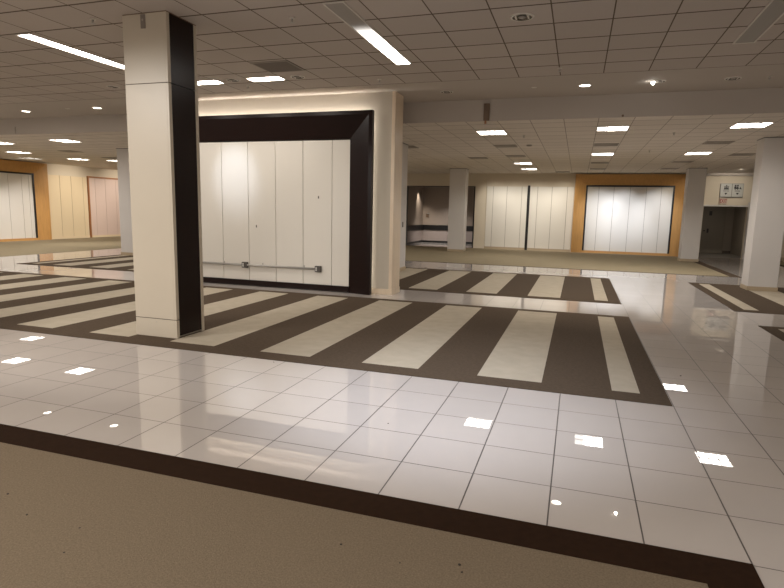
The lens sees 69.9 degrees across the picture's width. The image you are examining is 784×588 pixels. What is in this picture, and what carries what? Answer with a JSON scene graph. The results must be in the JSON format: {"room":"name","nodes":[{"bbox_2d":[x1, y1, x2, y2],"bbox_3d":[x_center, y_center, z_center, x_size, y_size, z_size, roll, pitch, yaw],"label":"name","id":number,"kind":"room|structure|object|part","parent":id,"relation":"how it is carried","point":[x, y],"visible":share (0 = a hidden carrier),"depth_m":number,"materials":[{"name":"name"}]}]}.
{"room":"empty department store","nodes":[
{"label":"empty department store","id":0,"kind":"room"},
{"bbox_2d":[2,159,117,238],"bbox_3d":[-18.888,-2.909,14.913,0.200,3.770,35.000,4,9,18],"label":"wall","id":1,"kind":"structure","parent":0,"point":[52,169],"depth_m":26.53,"materials":[{"name":"beige paint"}]},
{"bbox_2d":[0,159,51,241],"bbox_3d":[-16.015,-3.810,22.931,0.220,3.330,4.320,4,9,18],"label":"frame","id":2,"kind":"object","parent":1,"relation":"attached to","point":[24,189],"visible":0.97,"depth_m":23.97,"materials":[{"name":"brown wood"}]},
{"bbox_3d":[-16.124,-2.213,23.160,0.076,0.100,3.260,4,9,18],"label":"rail","id":3,"kind":"part","parent":2,"relation":"part of","materials":[{"name":"brown wood"}]},
{"bbox_3d":[-15.982,-5.234,22.720,0.216,0.450,4.318,4,9,18],"label":"head rail","id":4,"kind":"part","parent":2,"relation":"part of","materials":[{"name":"brown wood"}]},
{"bbox_3d":[-15.425,-4.058,24.699,0.216,3.329,0.560,4,9,18],"label":"rail","id":5,"kind":"part","parent":2,"relation":"part of","materials":[{"name":"brown wood"}]},
{"bbox_2d":[48,175,89,238],"bbox_3d":[-15.074,-4.034,26.106,0.030,2.874,2.260,4,9,18],"label":"panelling","id":6,"kind":"object","parent":1,"relation":"attached to","point":[68,201],"visible":0.99,"depth_m":26.11,"materials":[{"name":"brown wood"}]},
{"bbox_3d":[-15.104,-2.660,26.309,0.030,0.094,2.260,4,9,18],"label":"rail","id":7,"kind":"part","parent":6,"relation":"part of","materials":[{"name":"beige wood"}]},
{"bbox_2d":[87,176,120,236],"bbox_3d":[-14.045,-4.494,29.128,0.070,2.944,4.170,4,9,18],"label":"panelling","id":8,"kind":"object","parent":1,"relation":"attached to","point":[103,193],"visible":0.44,"depth_m":28.03,"materials":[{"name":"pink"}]},
{"bbox_3d":[-14.095,-3.086,29.343,0.030,0.094,4.030,4,9,18],"label":"rail","id":9,"kind":"part","parent":8,"relation":"part of","materials":[{"name":"beige wood"}]},
{"bbox_2d":[198,92,391,288],"bbox_3d":[-2.623,-2.064,11.619,5.620,3.768,0.460,4,9,18],"label":"wall","id":10,"kind":"structure","parent":0,"point":[380,102],"depth_m":10.69,"materials":[{"name":"paint"}]},
{"bbox_2d":[203,261,321,271],"bbox_3d":[-2.971,-0.599,11.572,3.302,0.120,0.063,4,9,18],"label":"conduit","id":11,"kind":"object","parent":10,"relation":"attached to","point":[244,264],"visible":0.97,"depth_m":11.44,"materials":[{"name":"metal"}]},
{"bbox_2d":[199,110,373,294],"bbox_3d":[-2.702,-1.843,11.309,4.930,3.420,0.190,4,9,18],"label":"display wall panel","id":12,"kind":"object","parent":10,"relation":"attached to","point":[278,189],"visible":0.69,"depth_m":11.10,"materials":[{"name":"brown"}]},
{"bbox_3d":[-2.737,-0.226,11.581,3.990,0.110,0.070,4,9,18],"label":"rail","id":13,"kind":"part","parent":12,"relation":"part of","materials":[{"name":"brown wood"}]},
{"bbox_3d":[-2.675,-3.290,11.081,4.930,0.490,0.160,4,9,18],"label":"head rail","id":14,"kind":"part","parent":12,"relation":"part of","materials":[{"name":"brown wood"}]},
{"bbox_3d":[-0.596,-1.694,10.609,0.496,3.420,0.108,5,9,25],"label":"rail","id":15,"kind":"part","parent":12,"relation":"part of","materials":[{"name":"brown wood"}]},
{"bbox_2d":[371,287,399,294],"bbox_3d":[-2.629,-0.251,11.865,5.698,0.110,0.500,4,9,18],"label":"baseboard","id":16,"kind":"structure","parent":10,"relation":"attached to","point":[374,290],"depth_m":10.85,"materials":[{"name":"stone"}]},
{"bbox_2d":[0,64,783,134],"bbox_3d":[-1.255,-3.701,10.971,36.000,0.524,1.670,4,9,18],"label":"bulkhead","id":17,"kind":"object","parent":10,"relation":"attached to","point":[697,91],"depth_m":10.12,"materials":[{"name":"paint"}]},
{"bbox_2d":[483,103,489,123],"bbox_3d":[1.827,-3.482,10.824,0.110,0.380,0.035,4,9,18],"label":"bracket","id":18,"kind":"object","parent":17,"relation":"attached to","point":[486,105],"visible":1,"depth_m":10.81,"materials":[{"name":"brown metal"}]},
{"bbox_2d":[388,91,403,289],"bbox_3d":[0.076,-1.928,10.729,0.070,3.658,0.480,4,9,18],"label":"trim","id":19,"kind":"structure","parent":10,"relation":"attached to","point":[397,99],"depth_m":10.64,"materials":[{"name":"beige paint"}]},
{"bbox_2d":[440,90,452,92],"bbox_3d":[0.994,-3.666,10.180,0.244,0.017,0.244,4,9,18],"label":"recessed light","id":20,"kind":"object","parent":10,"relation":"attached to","point":[443,91],"visible":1,"depth_m":10.15,"materials":[{"name":"beige"}]},
{"bbox_2d":[578,84,591,86],"bbox_3d":[3.248,-3.509,9.431,0.224,0.011,0.224,4,9,18],"label":"recessed light","id":21,"kind":"object","parent":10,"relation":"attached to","point":[579,85],"visible":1,"depth_m":9.43,"materials":[{"name":"beige plastic"}]},
{"bbox_2d":[650,79,666,82],"bbox_3d":[4.295,-3.425,9.040,0.244,0.017,0.244,4,9,18],"label":"recessed light","id":22,"kind":"object","parent":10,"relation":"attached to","point":[658,80],"visible":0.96,"depth_m":8.99,"materials":[{"name":"beige metal"}]},
{"bbox_2d":[724,76,741,80],"bbox_3d":[5.324,-3.360,8.750,0.244,0.017,0.244,4,9,18],"label":"recessed light","id":23,"kind":"object","parent":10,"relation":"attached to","point":[734,77],"visible":1,"depth_m":8.73,"materials":[{"name":"beige metal"}]},
{"bbox_2d":[0,236,783,587],"bbox_3d":[-1.308,-0.067,11.590,36.000,0.124,39.000,4,9,18],"label":"floor","id":24,"kind":"structure","parent":0,"point":[702,473],"depth_m":4.35,"materials":[{"name":"tile"}]},
{"bbox_2d":[17,255,620,303],"bbox_3d":[-2.184,-0.603,14.666,14.940,0.006,4.420,4,9,18],"label":"carpet","id":25,"kind":"object","parent":24,"relation":"on","point":[553,287],"visible":0.44,"depth_m":13.12,"materials":[{"name":"dark brown carpet"},{"name":"beige carpet"}]},
{"bbox_2d":[116,148,132,255],"bbox_3d":[-8.342,-2.946,18.097,0.638,3.369,0.628,4,9,18],"label":"column","id":26,"kind":"structure","parent":25,"relation":"on","point":[122,153],"depth_m":17.83,"materials":[{"name":"white paint"}]},
{"bbox_2d":[400,143,408,270],"bbox_3d":[0.010,-2.317,15.088,0.648,3.369,0.628,4,9,18],"label":"column","id":27,"kind":"structure","parent":25,"relation":"on","point":[405,146],"depth_m":15.02,"materials":[{"name":"white paint"}]},
{"bbox_2d":[0,271,671,405],"bbox_3d":[-4.000,0.168,9.188,14.952,0.006,4.465,4,9,18],"label":"carpet","id":28,"kind":"object","parent":24,"relation":"on","point":[581,354],"visible":0.91,"depth_m":7.32,"materials":[{"name":"dark brown carpet"},{"name":"beige carpet"}]},
{"bbox_2d":[122,10,204,338],"bbox_3d":[-2.784,-1.371,6.885,0.610,3.764,0.548,4,9,18],"label":"column","id":29,"kind":"structure","parent":28,"relation":"on","point":[160,47],"depth_m":6.69,"materials":[{"name":"beige paint"}]},
{"bbox_3d":[-2.836,-3.104,6.380,0.060,0.150,0.012,4,9,18],"label":"wall plate","id":30,"kind":"part","parent":29,"relation":"part of","materials":[{"name":"silver metal"}]},
{"bbox_3d":[-2.510,-1.360,6.805,0.028,3.730,0.426,4,9,18],"label":"panel","id":31,"kind":"part","parent":29,"relation":"part of","materials":[{"name":"brown wood"}]},
{"bbox_2d":[0,236,741,277],"bbox_3d":[-4.229,-0.851,16.040,26.740,0.006,23.750,4,9,18],"label":"carpet","id":32,"kind":"object","parent":24,"relation":"on","point":[502,257],"visible":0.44,"depth_m":20.15,"materials":[{"name":"beige carpet"}]},
{"bbox_2d":[447,168,468,251],"bbox_3d":[2.728,-3.456,23.194,0.688,3.369,0.578,4,9,18],"label":"column","id":33,"kind":"structure","parent":32,"relation":"on","point":[458,189],"depth_m":22.95,"materials":[{"name":"white paint"}]},
{"bbox_2d":[677,168,707,261],"bbox_3d":[11.039,-2.892,20.614,0.608,3.369,0.578,4,9,18],"label":"column","id":34,"kind":"structure","parent":32,"relation":"on","point":[695,182],"depth_m":20.38,"materials":[{"name":"white paint"}]},
{"bbox_2d":[0,424,763,587],"bbox_3d":[-7.215,1.546,-0.614,14.880,0.008,11.720,4,9,18],"label":"carpet","id":35,"kind":"object","parent":24,"relation":"on","point":[146,519],"visible":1,"depth_m":2.75,"materials":[{"name":"beige carpet"}]},
{"bbox_2d":[688,282,783,314],"bbox_3d":[10.754,0.293,10.535,8.600,0.006,4.430,4,9,18],"label":"carpet","id":36,"kind":"object","parent":24,"relation":"on","point":[736,298],"visible":0.86,"depth_m":11.42,"materials":[{"name":"dark brown carpet"},{"name":"beige carpet"}]},
{"bbox_2d":[740,137,783,291],"bbox_3d":[8.426,-1.763,12.594,0.603,3.369,0.558,4,9,18],"label":"column","id":37,"kind":"structure","parent":36,"relation":"on","point":[765,230],"depth_m":12.41,"materials":[{"name":"white paint"}]},
{"bbox_2d":[759,326,783,340],"bbox_3d":[8.927,1.065,5.045,8.600,0.006,4.525,4,9,18],"label":"carpet","id":38,"kind":"object","parent":24,"relation":"on","point":[778,332],"visible":1,"depth_m":8.13,"materials":[{"name":"brown carpet"}]},
{"bbox_2d":[0,0,783,103],"bbox_3d":[-4.418,-2.562,1.418,36.000,0.120,18.580,4,9,18],"label":"ceiling","id":39,"kind":"structure","parent":0,"point":[443,40],"depth_m":7.16,"materials":[{"name":"white tile"}]},
{"bbox_2d":[15,33,124,69],"bbox_3d":[-4.390,-3.538,8.470,0.246,0.012,2.576,4,9,18],"label":"recessed light","id":40,"kind":"object","parent":39,"relation":"in","point":[29,36],"visible":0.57,"depth_m":7.94,"materials":[{"name":"white plastic"}]},
{"bbox_2d":[107,85,119,87],"bbox_3d":[-5.165,-3.833,10.377,0.224,0.017,0.224,4,9,18],"label":"recessed light","id":41,"kind":"object","parent":39,"relation":"in","point":[109,86],"visible":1,"depth_m":10.35,"materials":[{"name":"beige"}]},
{"bbox_2d":[198,79,224,84],"bbox_3d":[-3.282,-3.715,9.841,0.628,0.014,0.268,4,9,18],"label":"troffer","id":42,"kind":"object","parent":39,"relation":"attached to","point":[200,82],"visible":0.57,"depth_m":9.84,"materials":[{"name":"beige plastic"}]},
{"bbox_2d":[226,78,240,81],"bbox_3d":[-2.725,-3.667,9.620,0.244,0.017,0.244,4,9,18],"label":"recessed light","id":43,"kind":"object","parent":39,"relation":"in","point":[227,79],"visible":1,"depth_m":9.60,"materials":[{"name":"beige metal"}]},
{"bbox_2d":[245,76,285,81],"bbox_3d":[-2.133,-3.635,9.470,0.628,0.014,0.268,4,9,18],"label":"troffer","id":44,"kind":"object","parent":39,"relation":"attached to","point":[265,78],"visible":1,"depth_m":9.46,"materials":[{"name":"beige plastic"}]},
{"bbox_2d":[250,60,304,72],"bbox_3d":[-1.754,-3.506,8.650,0.620,0.011,0.600,4,9,18],"label":"ceiling vent","id":45,"kind":"object","parent":39,"relation":"in","point":[270,66],"visible":1,"depth_m":8.62,"materials":[{"name":"brown"}]},
{"bbox_2d":[290,75,304,78],"bbox_3d":[-1.564,-3.593,9.287,0.244,0.017,0.244,4,9,18],"label":"recessed light","id":46,"kind":"object","parent":39,"relation":"in","point":[291,76],"visible":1,"depth_m":9.27,"materials":[{"name":"beige metal"}]},
{"bbox_2d":[322,1,411,64],"bbox_3d":[-0.222,-3.247,7.124,0.246,0.012,2.576,4,9,18],"label":"recessed light","id":47,"kind":"object","parent":39,"relation":"in","point":[342,10],"visible":1,"depth_m":6.81,"materials":[{"name":"beige plastic"}]},
{"bbox_2d":[510,13,533,20],"bbox_3d":[1.447,-3.075,6.231,0.264,0.017,0.264,4,9,18],"label":"recessed light","id":48,"kind":"object","parent":39,"relation":"in","point":[518,16],"visible":1,"depth_m":6.22,"materials":[{"name":"beige metal"}]},
{"bbox_2d":[732,0,783,43],"bbox_3d":[3.975,-2.954,5.769,0.246,0.012,2.576,4,9,18],"label":"recessed light","id":49,"kind":"object","parent":39,"relation":"in","point":[773,11],"visible":1,"depth_m":6.23,"materials":[{"name":"beige metal"}]},
{"bbox_2d":[0,113,783,173],"bbox_3d":[1.295,-4.584,18.674,36.000,0.120,14.650,4,9,18],"label":"ceiling","id":50,"kind":"structure","parent":0,"point":[557,144],"depth_m":15.02,"materials":[{"name":"white tile"}]},
{"bbox_2d":[4,151,28,153],"bbox_3d":[-13.180,-4.995,19.780,0.608,0.020,0.608,4,9,18],"label":"troffer","id":51,"kind":"object","parent":50,"relation":"attached to","point":[4,151],"visible":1,"depth_m":19.71,"materials":[{"name":"beige plastic"}]},
{"bbox_2d":[48,139,80,142],"bbox_3d":[-9.230,-4.327,15.849,0.608,0.020,0.608,4,9,18],"label":"troffer","id":52,"kind":"object","parent":50,"relation":"attached to","point":[58,140],"visible":1,"depth_m":15.77,"materials":[{"name":"beige plastic"}]},
{"bbox_2d":[62,150,80,152],"bbox_3d":[-10.905,-4.838,19.029,0.580,0.011,0.550,4,9,18],"label":"ceiling vent","id":53,"kind":"object","parent":50,"relation":"in","point":[70,151],"visible":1,"depth_m":19.00,"materials":[{"name":"brown"}]},
{"bbox_2d":[468,157,487,158],"bbox_3d":[2.803,-4.413,18.197,0.580,0.011,0.550,4,9,18],"label":"ceiling vent","id":54,"kind":"object","parent":50,"relation":"in","point":[468,157],"visible":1,"depth_m":18.02,"materials":[{"name":"brown"}]},
{"bbox_2d":[476,130,506,134],"bbox_3d":[2.208,-3.564,12.395,0.608,0.020,0.608,4,9,18],"label":"troffer","id":55,"kind":"object","parent":50,"relation":"attached to","point":[487,132],"visible":1,"depth_m":12.38,"materials":[{"name":"beige plastic"}]},
{"bbox_2d":[493,145,516,147],"bbox_3d":[3.004,-3.909,14.819,0.580,0.011,0.550,4,9,18],"label":"ceiling vent","id":56,"kind":"object","parent":50,"relation":"in","point":[496,146],"visible":1,"depth_m":14.84,"materials":[{"name":"brown"}]},
{"bbox_2d":[505,155,525,156],"bbox_3d":[3.818,-4.258,17.296,0.580,0.011,0.550,4,9,18],"label":"ceiling vent","id":57,"kind":"object","parent":50,"relation":"in","point":[505,155],"visible":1,"depth_m":17.23,"materials":[{"name":"brown"}]},
{"bbox_2d":[514,162,531,163],"bbox_3d":[4.617,-4.601,19.762,0.608,0.020,0.608,4,9,18],"label":"troffer","id":58,"kind":"object","parent":50,"relation":"attached to","point":[516,162],"visible":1,"depth_m":19.63,"materials":[{"name":"beige plastic"}]},
{"bbox_2d":[520,168,536,169],"bbox_3d":[5.431,-4.945,22.207,0.608,0.020,0.608,4,9,18],"label":"troffer","id":59,"kind":"object","parent":50,"relation":"attached to","point":[520,168],"visible":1,"depth_m":22.02,"materials":[{"name":"beige plastic"}]},
{"bbox_2d":[590,168,605,169],"bbox_3d":[7.882,-4.783,21.452,0.580,0.011,0.550,4,9,18],"label":"ceiling vent","id":60,"kind":"object","parent":50,"relation":"in","point":[590,168],"visible":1,"depth_m":21.40,"materials":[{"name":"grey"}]},
{"bbox_2d":[591,162,608,163],"bbox_3d":[7.018,-4.427,18.919,0.580,0.011,0.550,4,9,18],"label":"ceiling vent","id":61,"kind":"object","parent":50,"relation":"in","point":[591,162],"visible":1,"depth_m":18.92,"materials":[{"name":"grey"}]},
{"bbox_2d":[591,153,613,155],"bbox_3d":[6.093,-4.047,16.234,0.608,0.020,0.608,4,9,18],"label":"troffer","id":62,"kind":"object","parent":50,"relation":"attached to","point":[592,154],"visible":1,"depth_m":16.18,"materials":[{"name":"beige plastic"}]},
{"bbox_2d":[593,143,618,146],"bbox_3d":[5.378,-3.748,14.084,0.580,0.011,0.550,4,9,18],"label":"ceiling vent","id":63,"kind":"object","parent":50,"relation":"in","point":[595,144],"visible":1,"depth_m":13.99,"materials":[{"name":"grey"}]},
{"bbox_2d":[596,126,629,130],"bbox_3d":[4.500,-3.374,11.446,0.608,0.020,0.608,4,9,18],"label":"troffer","id":64,"kind":"object","parent":50,"relation":"attached to","point":[599,128],"visible":1,"depth_m":11.43,"materials":[{"name":"beige plastic"}]},
{"bbox_2d":[671,161,692,162],"bbox_3d":[9.310,-4.237,17.970,0.580,0.011,0.550,4,9,18],"label":"ceiling vent","id":65,"kind":"object","parent":50,"relation":"in","point":[673,161],"visible":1,"depth_m":17.98,"materials":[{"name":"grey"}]},
{"bbox_2d":[684,152,712,154],"bbox_3d":[8.467,-3.886,15.498,0.608,0.020,0.608,4,9,18],"label":"troffer","id":66,"kind":"object","parent":50,"relation":"attached to","point":[687,153],"visible":1,"depth_m":15.47,"materials":[{"name":"beige plastic"}]},
{"bbox_2d":[702,141,734,144],"bbox_3d":[7.702,-3.571,13.230,0.580,0.011,0.550,4,9,18],"label":"ceiling vent","id":67,"kind":"object","parent":50,"relation":"in","point":[707,142],"visible":1,"depth_m":13.17,"materials":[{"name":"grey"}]},
{"bbox_2d":[728,153,755,155],"bbox_3d":[9.739,-3.876,15.592,0.580,0.011,0.550,4,9,18],"label":"ceiling vent","id":68,"kind":"object","parent":50,"relation":"in","point":[743,154],"visible":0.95,"depth_m":15.53,"materials":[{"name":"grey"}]},
{"bbox_2d":[729,122,774,127],"bbox_3d":[6.827,-3.207,10.664,0.608,0.020,0.608,4,9,18],"label":"troffer","id":69,"kind":"object","parent":50,"relation":"attached to","point":[754,124],"visible":1,"depth_m":10.61,"materials":[{"name":"beige plastic"}]},
{"bbox_2d":[407,230,471,242],"bbox_3d":[3.281,-2.829,27.749,4.500,0.620,3.000,4,9,18],"label":"wall","id":70,"kind":"structure","parent":0,"point":[416,235],"depth_m":29.47,"materials":[{"name":"paint"}]},
{"bbox_2d":[408,187,473,225],"bbox_3d":[3.327,-3.868,27.668,4.900,2.900,3.150,4,9,18],"label":"wall","id":71,"kind":"structure","parent":0,"point":[434,201],"depth_m":29.25,"materials":[{"name":"beige paint"}]},
{"bbox_2d":[407,240,471,244],"bbox_3d":[3.271,-2.473,27.796,4.500,0.100,2.988,4,9,18],"label":"baseboard","id":72,"kind":"structure","parent":71,"relation":"attached to","point":[408,243],"depth_m":29.49,"materials":[{"name":"black"}]},
{"bbox_2d":[408,225,472,230],"bbox_3d":[3.288,-3.204,27.688,4.500,0.260,2.988,4,9,18],"label":"trim","id":73,"kind":"structure","parent":71,"relation":"attached to","point":[411,227],"depth_m":29.37,"materials":[{"name":"black"}]},
{"bbox_2d":[407,173,783,258],"bbox_3d":[3.553,-4.025,25.790,35.600,3.770,0.200,4,9,18],"label":"wall","id":74,"kind":"structure","parent":0,"point":[712,188],"depth_m":22.60,"materials":[{"name":"beige paint"}]},
{"bbox_2d":[406,186,475,247],"bbox_3d":[2.231,-3.636,26.279,3.300,2.800,0.210,4,9,18],"label":"trim","id":75,"kind":"structure","parent":74,"relation":"attached to","point":[407,186],"depth_m":26.23,"materials":[{"name":"black"}]},
{"bbox_2d":[473,173,486,247],"bbox_3d":[4.015,-3.774,25.512,0.480,3.362,0.100,4,9,18],"label":"trim","id":76,"kind":"structure","parent":74,"relation":"attached to","point":[481,178],"depth_m":25.46,"materials":[{"name":"beige paint"}]},
{"bbox_2d":[484,186,527,247],"bbox_3d":[5.124,-3.468,25.230,1.800,2.700,0.018,4,9,18],"label":"panelling","id":77,"kind":"object","parent":74,"relation":"attached to","point":[506,206],"visible":1,"depth_m":25.22,"materials":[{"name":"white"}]},
{"bbox_2d":[484,246,569,251],"bbox_3d":[5.785,-2.034,25.205,4.220,0.100,0.030,4,9,18],"label":"baseboard","id":78,"kind":"structure","parent":74,"relation":"attached to","point":[486,247],"depth_m":25.08,"materials":[{"name":"beige wood"}]},
{"bbox_2d":[524,185,529,249],"bbox_3d":[6.023,-3.381,24.926,0.105,2.844,0.050,4,9,18],"label":"wall strip","id":79,"kind":"object","parent":74,"relation":"attached to","point":[528,194],"visible":0.93,"depth_m":24.90,"materials":[{"name":"black"}]},
{"bbox_2d":[487,173,574,186],"bbox_3d":[6.087,-5.029,24.680,3.760,0.550,0.035,4,9,18],"label":"trim","id":80,"kind":"structure","parent":74,"relation":"attached to","point":[493,179],"depth_m":24.65,"materials":[{"name":"beige paint"}]},
{"bbox_2d":[527,187,574,249],"bbox_3d":[6.956,-3.340,24.638,1.860,2.700,0.018,4,9,18],"label":"panelling","id":81,"kind":"object","parent":74,"relation":"attached to","point":[550,208],"visible":1,"depth_m":24.63,"materials":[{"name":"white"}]},
{"bbox_2d":[571,174,685,256],"bbox_3d":[9.845,-3.336,23.570,4.240,3.330,0.220,4,9,18],"label":"display wall panel","id":82,"kind":"object","parent":74,"relation":"attached to","point":[632,214],"visible":0.91,"depth_m":23.60,"materials":[{"name":"brown"}]},
{"bbox_3d":[8.049,-3.460,24.148,0.460,3.329,0.216,4,9,18],"label":"rail","id":83,"kind":"part","parent":82,"relation":"part of","materials":[{"name":"brown wood"}]},
{"bbox_3d":[9.888,-1.744,23.852,3.440,0.100,0.076,4,9,18],"label":"rail","id":84,"kind":"part","parent":82,"relation":"part of","materials":[{"name":"brown wood"}]},
{"bbox_3d":[9.875,-4.760,23.358,4.238,0.450,0.216,4,9,18],"label":"head rail","id":85,"kind":"part","parent":82,"relation":"part of","materials":[{"name":"brown wood"}]},
{"bbox_3d":[11.695,-3.206,22.970,0.340,3.329,0.216,4,9,18],"label":"rail","id":86,"kind":"part","parent":82,"relation":"part of","materials":[{"name":"brown wood"}]},
{"bbox_2d":[719,198,726,203],"bbox_3d":[13.256,-3.721,22.441,0.280,0.200,0.107,4,9,18],"label":"exit sign","id":87,"kind":"object","parent":74,"relation":"attached to","point":[721,201],"visible":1,"depth_m":22.40,"materials":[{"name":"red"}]},
{"bbox_2d":[703,202,749,258],"bbox_3d":[13.381,-2.567,22.587,1.820,2.250,0.060,4,9,18],"label":"door frame","id":88,"kind":"structure","parent":74,"relation":"in","point":[748,205],"depth_m":22.34,"materials":[{"name":"white paint"}]},
{"bbox_2d":[707,173,753,175],"bbox_3d":[13.357,-4.724,22.163,2.650,0.100,0.300,4,9,18],"label":"trim","id":89,"kind":"structure","parent":74,"relation":"attached to","point":[708,174],"depth_m":22.03,"materials":[{"name":"paint"}]},
{"bbox_2d":[719,183,743,197],"bbox_3d":[13.512,-4.117,22.301,0.810,0.545,0.106,4,9,18],"label":"restroom sign","id":90,"kind":"object","parent":74,"relation":"attached to","point":[726,190],"visible":1,"depth_m":22.26,"materials":[{"name":"grey plastic"}]},
{"bbox_3d":[13.309,-4.132,22.321,0.380,0.500,0.010,4,9,18],"label":"panel","id":91,"kind":"part","parent":90,"relation":"part of","materials":[{"name":"grey plastic"}]},
{"bbox_3d":[13.691,-4.105,22.198,0.375,0.500,0.010,4,9,18],"label":"panel","id":92,"kind":"part","parent":90,"relation":"part of","materials":[{"name":"grey plastic"}]},
{"bbox_2d":[704,206,745,255],"bbox_3d":[13.543,-2.931,24.560,3.470,2.400,3.450,4,9,18],"label":"wall","id":93,"kind":"structure","parent":0,"point":[735,216],"depth_m":25.29,"materials":[{"name":"paint"}]},
{"bbox_2d":[699,207,726,252],"bbox_3d":[14.751,-2.935,25.772,0.940,2.094,0.107,4,9,18],"label":"door","id":94,"kind":"structure","parent":93,"relation":"in","point":[713,220],"depth_m":25.78,"materials":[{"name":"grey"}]}
]}

